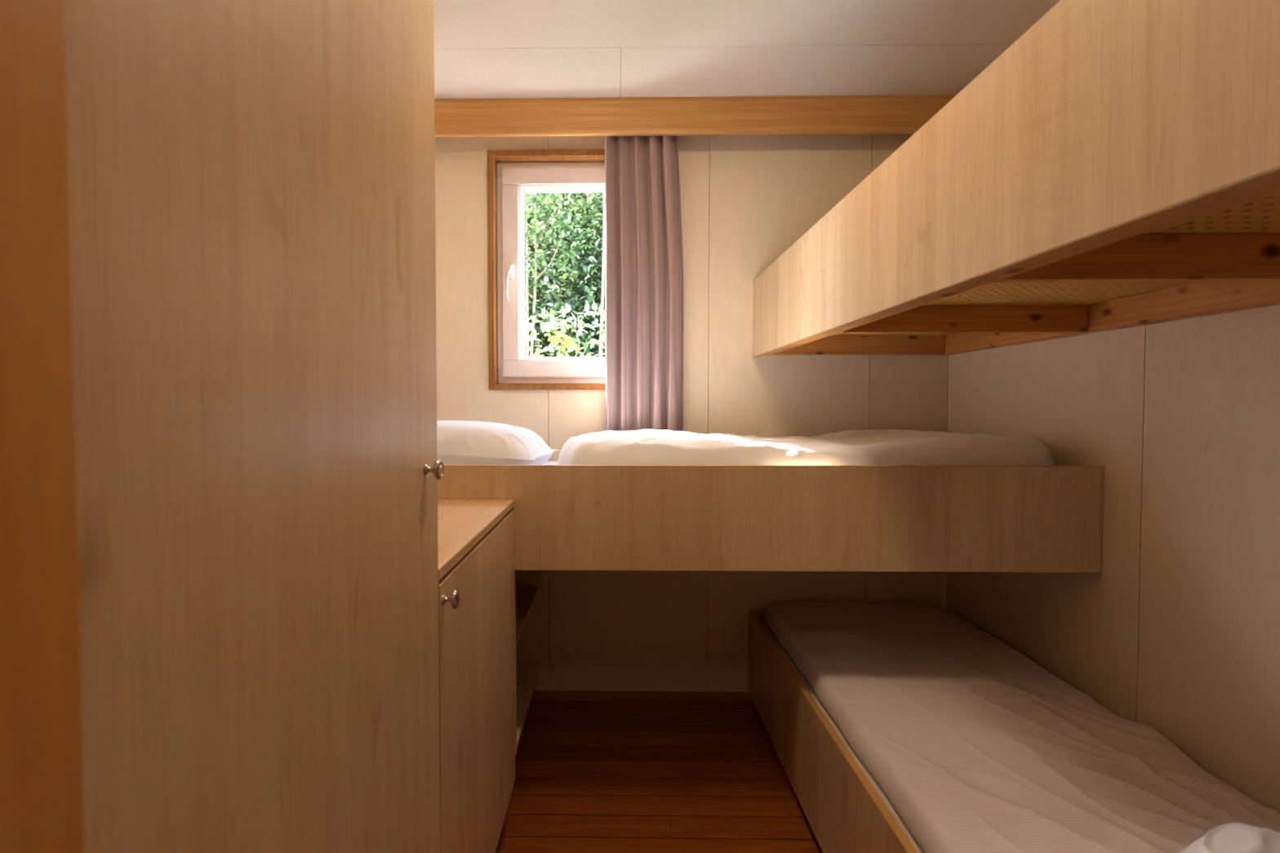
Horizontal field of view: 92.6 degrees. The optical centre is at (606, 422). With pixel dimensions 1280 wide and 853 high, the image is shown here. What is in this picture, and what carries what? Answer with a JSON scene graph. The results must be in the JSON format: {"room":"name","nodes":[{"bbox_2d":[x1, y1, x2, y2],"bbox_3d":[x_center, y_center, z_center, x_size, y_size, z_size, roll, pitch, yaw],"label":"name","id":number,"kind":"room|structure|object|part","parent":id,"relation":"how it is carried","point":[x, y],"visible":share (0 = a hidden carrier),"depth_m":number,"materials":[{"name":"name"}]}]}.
{"room":"bunk bedroom","nodes":[
{"label":"bunk bedroom","id":0,"kind":"room"},
{"bbox_2d":[495,700,822,852],"bbox_3d":[0.228,1.183,-0.096,2.260,0.080,5.150,0,2,1],"label":"floor","id":1,"kind":"structure","parent":0,"point":[591,776],"depth_m":1.84,"materials":[{"name":"brown wood"}]},
{"bbox_2d":[64,0,444,852],"bbox_3d":[-0.511,0.000,0.604,0.556,2.246,0.616,0,2,1],"label":"wardrobe","id":2,"kind":"object","parent":1,"relation":"on","point":[251,183],"visible":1,"depth_m":0.45,"materials":[{"name":"brown wood"}]},
{"bbox_3d":[-0.241,0.065,0.852,0.023,0.029,0.029,0,2,1],"label":"knob","id":3,"kind":"part","parent":2,"relation":"part of","materials":[{"name":"silver metal"}]},
{"bbox_2d":[437,499,515,852],"bbox_3d":[-0.502,0.658,1.273,0.556,0.894,0.684,0,2,1],"label":"base cabinet","id":4,"kind":"object","parent":1,"relation":"on","point":[476,537],"visible":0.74,"depth_m":1.20,"materials":[{"name":"brown wood"}]},
{"bbox_3d":[-0.240,0.272,0.938,0.023,0.029,0.029,0,2,1],"label":"knob","id":5,"kind":"part","parent":4,"relation":"part of","materials":[{"name":"silver metal"}]},
{"bbox_2d":[748,609,917,852],"bbox_3d":[0.905,0.926,1.327,0.746,0.355,2.047,0,2,1],"label":"bunk bed","id":6,"kind":"object","parent":1,"relation":"on","point":[843,811],"visible":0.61,"depth_m":1.57,"materials":[{"name":"brown wood"}]},
{"bbox_2d":[760,617,924,852],"bbox_3d":[0.898,0.832,1.331,0.691,0.138,2.022,0,2,1],"label":"mattress","id":7,"kind":"object","parent":6,"relation":"on","point":[873,781],"visible":0.05,"depth_m":1.40,"materials":[{"name":"white fabric"}]},
{"bbox_2d":[764,600,1279,852],"bbox_3d":[0.913,0.716,1.371,0.689,0.090,1.890,0,2,1],"label":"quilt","id":8,"kind":"object","parent":7,"relation":"on","point":[975,745],"visible":0.99,"depth_m":1.34,"materials":[{"name":"fabric"}]},
{"bbox_2d":[1175,822,1279,852],"bbox_3d":[1.028,0.660,0.744,0.435,0.109,0.481,0,2,1],"label":"pillow","id":9,"kind":"object","parent":8,"relation":"on","point":[1229,837],"visible":1,"depth_m":0.92,"materials":[{"name":"white fabric"}]},
{"bbox_2d":[435,133,948,692],"bbox_3d":[0.265,-0.049,2.391,2.260,2.447,0.110,0,2,1],"label":"wall","id":10,"kind":"structure","parent":0,"point":[745,200],"depth_m":2.33,"materials":[{"name":"beige wood"}]},
{"bbox_2d":[487,149,605,390],"bbox_3d":[-0.102,-0.579,2.370,0.695,0.904,0.130,0,2,1],"label":"window","id":11,"kind":"structure","parent":10,"relation":"in","point":[517,176],"depth_m":2.36,"materials":[{"name":"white plastic"}]},
{"bbox_3d":[-0.373,-0.534,2.333,0.027,0.136,0.044,0,2,1],"label":"lever","id":12,"kind":"part","parent":11,"relation":"part of","materials":[{"name":"white plastic"}]},
{"bbox_3d":[-0.368,-0.585,2.359,0.024,0.058,0.012,0,2,1],"label":"handle","id":13,"kind":"part","parent":11,"relation":"part of","materials":[{"name":"white plastic"}]},
{"bbox_2d":[531,690,752,702],"bbox_3d":[0.264,1.058,2.360,2.060,0.037,0.012,0,2,1],"label":"baseboard","id":14,"kind":"structure","parent":10,"relation":"attached to","point":[551,695],"depth_m":2.36,"materials":[{"name":"brown wood"}]},
{"bbox_2d":[437,464,1104,572],"bbox_3d":[0.259,0.240,1.968,2.057,0.276,0.750,0,2,1],"label":"bunk bed","id":15,"kind":"object","parent":10,"relation":"attached to","point":[938,518],"visible":0.8,"depth_m":1.59,"materials":[{"name":"brown wood"}]},
{"bbox_2d":[541,461,557,465],"bbox_3d":[0.258,0.222,1.993,2.038,0.143,0.692,0,2,1],"label":"mattress","id":16,"kind":"object","parent":15,"relation":"on","point":[547,463],"visible":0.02,"depth_m":2.22,"materials":[{"name":"white fabric"}]},
{"bbox_2d":[436,420,559,465],"bbox_3d":[-0.444,0.072,1.921,0.552,0.158,0.409,0,2,7],"label":"pillow","id":17,"kind":"object","parent":16,"relation":"on","point":[458,442],"visible":0.46,"depth_m":1.76,"materials":[{"name":"white fabric"}]},
{"bbox_2d":[557,429,1055,465],"bbox_3d":[0.546,0.087,1.927,1.395,0.131,0.593,0,2,1],"label":"duvet","id":18,"kind":"object","parent":16,"relation":"on","point":[642,446],"visible":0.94,"depth_m":1.66,"materials":[{"name":"white fabric"}]},
{"bbox_2d":[433,0,1060,98],"bbox_3d":[0.228,-1.153,-0.160,2.260,0.100,5.150,0,2,1],"label":"ceiling","id":19,"kind":"structure","parent":0,"point":[484,49],"depth_m":1.88,"materials":[{"name":"white paint"}]},
{"bbox_2d":[434,95,955,137],"bbox_3d":[0.263,-1.102,2.219,2.058,0.131,0.070,0,2,1],"label":"valance","id":20,"kind":"object","parent":19,"relation":"attached to","point":[854,114],"visible":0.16,"depth_m":2.19,"materials":[{"name":"brown wood"}]},
{"bbox_2d":[604,135,683,431],"bbox_3d":[0.139,-0.508,2.257,0.293,1.258,0.090,0,2,1],"label":"curtain","id":21,"kind":"object","parent":20,"relation":"hanging from","point":[644,254],"visible":0.83,"depth_m":2.25,"materials":[{"name":"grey fabric"}]},
{"bbox_2d":[944,304,1279,813],"bbox_3d":[1.308,0.021,-0.149,0.100,2.247,4.940,0,2,1],"label":"wall","id":22,"kind":"structure","parent":0,"point":[1177,633],"depth_m":1.41,"materials":[{"name":"beige wood"}]},
{"bbox_2d":[752,0,1279,357],"bbox_3d":[0.909,-0.366,1.292,0.740,0.290,2.048,0,2,1],"label":"bunk bed","id":23,"kind":"object","parent":22,"relation":"attached to","point":[1117,166],"visible":1,"depth_m":0.85,"materials":[{"name":"brown wood"}]},
{"bbox_3d":[0.233,0.011,0.203,2.060,2.247,0.112,0,2,1],"label":"wall","id":24,"kind":"structure","parent":0,"visible":0},
{"bbox_2d":[0,0,84,852],"bbox_3d":[0.122,0.096,0.206,0.762,2.077,0.141,0,2,1],"label":"door","id":25,"kind":"structure","parent":24,"relation":"in","point":[42,782],"depth_m":0.26,"materials":[{"name":"brown wood"}]},
{"bbox_3d":[-0.852,0.020,-0.117,0.100,2.247,4.940,0,2,1],"label":"wall","id":26,"kind":"structure","parent":0,"visible":0},
{"bbox_2d":[514,569,542,755],"bbox_3d":[-0.504,0.633,1.942,0.528,0.508,0.610,0,2,1],"label":"shelf unit","id":27,"kind":"object","parent":26,"relation":"attached to","point":[528,584],"visible":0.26,"depth_m":2.20,"materials":[{"name":"brown wood"}]},
{"bbox_3d":[-0.508,0.641,1.646,0.528,0.508,0.016,0,2,1],"label":"panel","id":28,"kind":"part","parent":27,"relation":"part of","materials":[{"name":"brown wood"}]},
{"bbox_3d":[-0.507,0.616,1.942,0.508,0.016,0.577,0,2,1],"label":"shelf","id":29,"kind":"part","parent":27,"relation":"part of","materials":[{"name":"brown wood"}]},
{"bbox_3d":[-0.502,0.879,1.949,0.520,0.016,0.577,0,2,1],"label":"shelf","id":30,"kind":"part","parent":27,"relation":"part of","materials":[{"name":"brown wood"}]},
{"bbox_3d":[-0.499,0.625,2.239,0.528,0.508,0.016,0,2,1],"label":"panel","id":31,"kind":"part","parent":27,"relation":"part of","materials":[{"name":"brown wood"}]},
{"label":"outside","id":32,"kind":"structure","parent":0,"visible":0},
{"bbox_3d":[0.179,1.507,12.274,28.000,0.400,19.540,0,2,1],"label":"ground","id":33,"kind":"structure","parent":32,"visible":0},
{"bbox_2d":[533,310,583,356],"bbox_3d":[-0.262,0.469,3.362,0.201,2.160,0.258,-1,2,-43],"label":"bush","id":34,"kind":"object","parent":33,"relation":"on","point":[567,340],"visible":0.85,"depth_m":3.34,"materials":[{"name":"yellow plant"}]},
{"bbox_2d":[524,192,603,355],"bbox_3d":[-0.451,-0.271,4.323,0.960,3.588,0.346,0,2,1],"label":"tree","id":35,"kind":"object","parent":33,"relation":"on","point":[533,228],"visible":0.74,"depth_m":4.29,"materials":[{"name":"green plant"}]},
{"bbox_2d":[524,192,605,356],"bbox_3d":[-0.112,-0.564,5.743,6.017,4.100,2.312,0,2,1],"label":"shrub","id":36,"kind":"object","parent":33,"relation":"on","point":[594,283],"visible":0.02,"depth_m":5.28,"materials":[{"name":"green plant"}]},
{"bbox_3d":[-0.667,-0.195,4.974,0.113,3.402,0.060,-1,2,-41],"label":"stem","id":37,"kind":"part","parent":36,"relation":"part of","materials":[{"name":"plant"}]},
{"bbox_3d":[-0.056,-0.194,4.943,0.086,3.401,0.067,0,2,1],"label":"stem","id":38,"kind":"part","parent":36,"relation":"part of","materials":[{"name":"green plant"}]},
{"bbox_2d":[525,301,605,356],"bbox_3d":[-0.147,0.384,3.835,2.917,2.305,0.579,0,2,1],"label":"bush","id":39,"kind":"object","parent":33,"relation":"on","point":[550,325],"visible":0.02,"depth_m":3.76,"materials":[{"name":"green plant"}]}
]}

